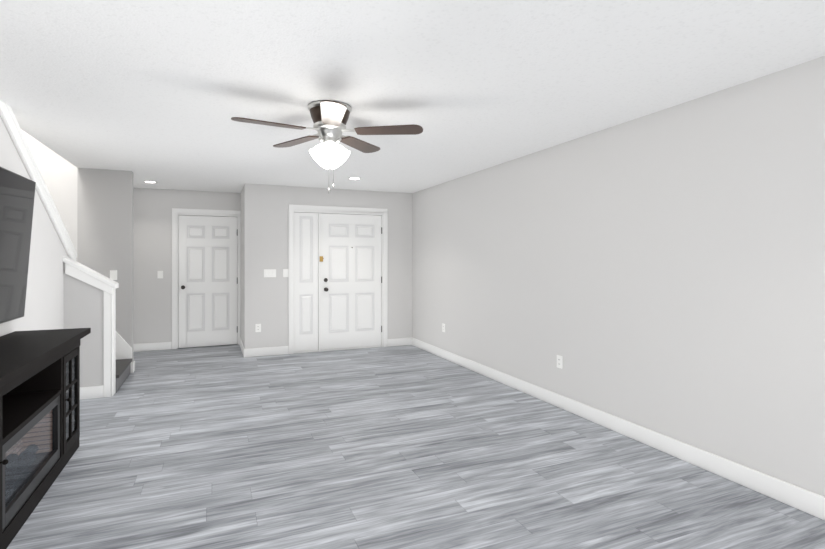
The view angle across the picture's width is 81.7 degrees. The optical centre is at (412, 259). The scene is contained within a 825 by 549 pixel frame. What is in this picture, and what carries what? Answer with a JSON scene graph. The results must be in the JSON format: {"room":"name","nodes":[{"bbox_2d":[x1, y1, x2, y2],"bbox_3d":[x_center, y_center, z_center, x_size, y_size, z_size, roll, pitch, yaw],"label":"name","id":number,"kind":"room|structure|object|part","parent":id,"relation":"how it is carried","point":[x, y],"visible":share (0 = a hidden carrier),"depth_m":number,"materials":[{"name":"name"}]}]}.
{"room":"living room","nodes":[
{"label":"living room","id":0,"kind":"room"},
{"bbox_2d":[0,116,68,336],"bbox_3d":[-1.948,0.145,1.074,0.120,2.430,8.290,0,0,-23],"label":"wall","id":1,"kind":"structure","parent":0,"point":[44,305],"depth_m":3.95,"materials":[{"name":"white paint"}]},
{"bbox_2d":[0,167,35,323],"bbox_3d":[-2.463,-0.080,2.636,0.140,0.975,1.730,0,0,-23],"label":"wall-mounted tv","id":2,"kind":"object","parent":1,"relation":"attached to","point":[17,193],"visible":1,"depth_m":3.17,"materials":[{"name":"black"}]},
{"bbox_2d":[0,99,76,260],"bbox_3d":[-3.169,-0.501,3.978,0.180,1.137,2.030,0,0,-23],"label":"trim","id":3,"kind":"structure","parent":1,"relation":"attached to","point":[8,117],"depth_m":3.78,"materials":[{"name":"white"}]},
{"bbox_2d":[21,129,132,362],"bbox_3d":[-4.130,-1.140,5.489,1.580,5.000,0.120,0,0,-23],"label":"wall","id":4,"kind":"structure","parent":0,"point":[104,222],"depth_m":5.61,"materials":[{"name":"grey paint"}]},
{"bbox_2d":[110,270,116,279],"bbox_3d":[-3.551,0.180,5.661,0.075,0.115,0.008,0,0,-23],"label":"light switch","id":5,"kind":"object","parent":4,"relation":"attached to","point":[113,274],"visible":0.9,"depth_m":5.66,"materials":[{"name":"white plastic"}]},
{"bbox_2d":[116,332,131,372],"bbox_3d":[-3.564,0.944,5.653,0.410,0.833,0.013,0,0,-23],"label":"trim","id":6,"kind":"structure","parent":4,"relation":"attached to","point":[123,349],"depth_m":5.69,"materials":[{"name":"white wood"}]},
{"bbox_2d":[132,361,134,372],"bbox_3d":[-3.394,1.300,5.798,0.016,0.120,0.152,0,0,-23],"label":"baseboard","id":7,"kind":"structure","parent":4,"relation":"attached to","point":[133,366],"depth_m":5.75,"materials":[{"name":"white wood"}]},
{"bbox_2d":[64,263,103,386],"bbox_3d":[-3.207,0.690,4.726,0.390,1.340,0.120,0,0,-23],"label":"wall","id":8,"kind":"structure","parent":0,"point":[83,304],"depth_m":4.67,"materials":[{"name":"grey paint"}]},
{"bbox_2d":[63,257,118,396],"bbox_3d":[-3.196,0.662,4.731,0.455,1.408,0.180,0,0,-23],"label":"trim","id":9,"kind":"structure","parent":8,"relation":"attached to","point":[87,275],"depth_m":4.72,"materials":[{"name":"white wood"}]},
{"bbox_2d":[80,385,103,399],"bbox_3d":[-3.208,1.300,4.652,0.330,0.120,0.016,0,0,-23],"label":"baseboard","id":10,"kind":"structure","parent":8,"relation":"attached to","point":[90,392],"depth_m":4.67,"materials":[{"name":"white wood"}]},
{"bbox_2d":[133,188,240,343],"bbox_3d":[-3.522,0.145,7.371,1.860,2.430,0.120,0,0,-23],"label":"wall","id":11,"kind":"structure","parent":0,"point":[152,256],"depth_m":7.17,"materials":[{"name":"white paint"}]},
{"bbox_2d":[133,342,171,351],"bbox_3d":[-3.949,1.300,7.117,0.635,0.120,0.016,0,0,-23],"label":"baseboard","id":12,"kind":"structure","parent":11,"relation":"attached to","point":[141,347],"depth_m":7.13,"materials":[{"name":"white wood"}]},
{"bbox_2d":[157,271,162,277],"bbox_3d":[-3.801,0.220,7.184,0.075,0.115,0.008,0,0,-23],"label":"light switch","id":13,"kind":"object","parent":11,"relation":"attached to","point":[159,274],"visible":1,"depth_m":7.18,"materials":[{"name":"white plastic"}]},
{"bbox_2d":[172,208,240,349],"bbox_3d":[-3.224,0.286,7.487,0.982,2.147,0.136,0,0,-23],"label":"door frame","id":14,"kind":"structure","parent":11,"relation":"attached to","point":[176,212],"depth_m":7.29,"materials":[{"name":"white wood"}]},
{"bbox_2d":[178,215,237,347],"bbox_3d":[-3.182,0.332,7.448,0.858,2.037,0.112,0,0,-23],"label":"hall door","id":15,"kind":"structure","parent":11,"relation":"in","point":[207,280],"depth_m":7.46,"materials":[{"name":"white wood"}]},
{"bbox_2d":[241,186,243,345],"bbox_3d":[-2.516,0.145,7.224,0.120,2.430,0.930,0,0,-23],"label":"wall","id":16,"kind":"structure","parent":0,"point":[242,265],"depth_m":7.15,"materials":[{"name":"white paint"}]},
{"bbox_2d":[240,338,244,356],"bbox_3d":[-2.553,1.300,7.135,0.016,0.120,1.066,0,0,-23],"label":"baseboard","id":17,"kind":"structure","parent":16,"relation":"attached to","point":[242,348],"depth_m":6.88,"materials":[{"name":"white"}]},
{"bbox_2d":[244,183,411,353],"bbox_3d":[-1.197,0.145,7.209,2.540,2.430,0.120,0,0,-23],"label":"wall","id":18,"kind":"structure","parent":0,"point":[266,242],"depth_m":6.86,"materials":[{"name":"white paint"}]},
{"bbox_2d":[255,324,260,331],"bbox_3d":[-2.177,0.960,6.727,0.075,0.115,0.008,0,0,-23],"label":"electrical outlet","id":19,"kind":"object","parent":18,"relation":"attached to","point":[257,327],"visible":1,"depth_m":6.72,"materials":[{"name":"white plastic"}]},
{"bbox_2d":[245,346,287,356],"bbox_3d":[-2.067,1.300,6.770,0.595,0.120,0.016,0,0,-23],"label":"baseboard","id":20,"kind":"structure","parent":18,"relation":"attached to","point":[265,351],"depth_m":6.76,"materials":[{"name":"white wood"}]},
{"bbox_2d":[264,269,275,276],"bbox_3d":[-2.030,0.190,6.789,0.167,0.115,0.008,0,0,-23],"label":"double light switch","id":21,"kind":"object","parent":18,"relation":"attached to","point":[269,272],"visible":1,"depth_m":6.79,"materials":[{"name":"white plastic"}]},
{"bbox_2d":[283,269,287,276],"bbox_3d":[-1.827,0.190,6.875,0.075,0.115,0.008,0,0,-23],"label":"light switch","id":22,"kind":"object","parent":18,"relation":"attached to","point":[285,272],"visible":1,"depth_m":6.87,"materials":[{"name":"white plastic"}]},
{"bbox_2d":[294,212,381,351],"bbox_3d":[-1.093,0.321,7.193,1.354,2.034,0.122,0,0,-23],"label":"front door","id":23,"kind":"structure","parent":18,"relation":"in","point":[350,261],"depth_m":7.20,"materials":[{"name":"white wood"}]},
{"bbox_2d":[288,204,387,353],"bbox_3d":[-1.116,0.281,7.236,1.520,2.165,0.139,0,0,-23],"label":"door frame","id":24,"kind":"structure","parent":18,"relation":"attached to","point":[382,213],"depth_m":7.07,"materials":[{"name":"white wood"}]},
{"bbox_2d":[387,337,411,346],"bbox_3d":[-0.196,1.300,7.556,0.425,0.120,0.016,0,0,-23],"label":"baseboard","id":25,"kind":"structure","parent":18,"relation":"attached to","point":[399,342],"depth_m":7.54,"materials":[{"name":"white wood"}]},
{"bbox_2d":[0,0,824,192],"bbox_3d":[-0.331,-1.220,3.007,4.600,0.300,11.000,0,0,-23],"label":"ceiling","id":26,"kind":"structure","parent":0,"point":[162,93],"depth_m":2.73,"materials":[{"name":"white paint"}]},
{"bbox_2d":[231,100,422,193],"bbox_3d":[-0.601,-0.765,3.304,1.234,0.610,1.246,0,0,-23],"label":"ceiling fan","id":27,"kind":"object","parent":26,"relation":"hanging from","point":[330,118],"visible":1,"depth_m":3.28,"materials":[{"name":"silver metal"}]},
{"bbox_3d":[-0.601,-0.920,3.304,1.234,0.298,1.246,0,0,-23],"label":"motor","id":28,"kind":"part","parent":27,"relation":"part of","materials":[{"name":"silver metal"}]},
{"bbox_2d":[347,177,361,179],"bbox_3d":[-0.759,-1.066,6.244,0.184,0.007,0.184,0,0,-23],"label":"recessed light","id":29,"kind":"object","parent":26,"relation":"in","point":[353,178],"visible":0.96,"depth_m":6.24,"materials":[{"name":"white plastic"}]},
{"bbox_2d":[7,344,824,548],"bbox_3d":[-0.866,1.420,2.782,5.760,0.120,11.000,0,0,-23],"label":"floor","id":30,"kind":"structure","parent":0,"point":[232,447],"depth_m":3.05,"materials":[{"name":"grey wood"}]},
{"bbox_2d":[0,328,90,548],"bbox_3d":[-2.239,0.935,2.557,0.461,0.850,2.050,0,0,-23],"label":"tv stand","id":31,"kind":"object","parent":30,"relation":"on","point":[39,405],"visible":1,"depth_m":2.79,"materials":[{"name":"black wood"}]},
{"bbox_2d":[116,359,131,392],"bbox_3d":[-2.953,0.192,2.867,1.462,2.344,5.574,0,0,-23],"label":"stairs","id":32,"kind":"structure","parent":30,"relation":"on","point":[123,369],"depth_m":5.28,"materials":[{"name":"grey wood"}]},
{"bbox_2d":[412,56,824,496],"bbox_3d":[1.899,0.145,3.277,0.120,2.430,9.770,0,0,-23],"label":"wall","id":33,"kind":"structure","parent":0,"point":[662,272],"depth_m":3.35,"materials":[{"name":"white paint"}]},
{"bbox_2d":[557,355,562,368],"bbox_3d":[1.357,0.940,4.399,0.008,0.115,0.075,0,0,-23],"label":"electrical outlet","id":34,"kind":"object","parent":33,"relation":"attached to","point":[559,361],"visible":1,"depth_m":4.39,"materials":[{"name":"white plastic"}]},
{"bbox_2d":[412,337,824,519],"bbox_3d":[1.820,1.300,3.287,0.016,0.120,9.450,0,0,-23],"label":"baseboard","id":35,"kind":"structure","parent":33,"relation":"attached to","point":[803,500],"depth_m":3.34,"materials":[{"name":"white wood"}]}
]}

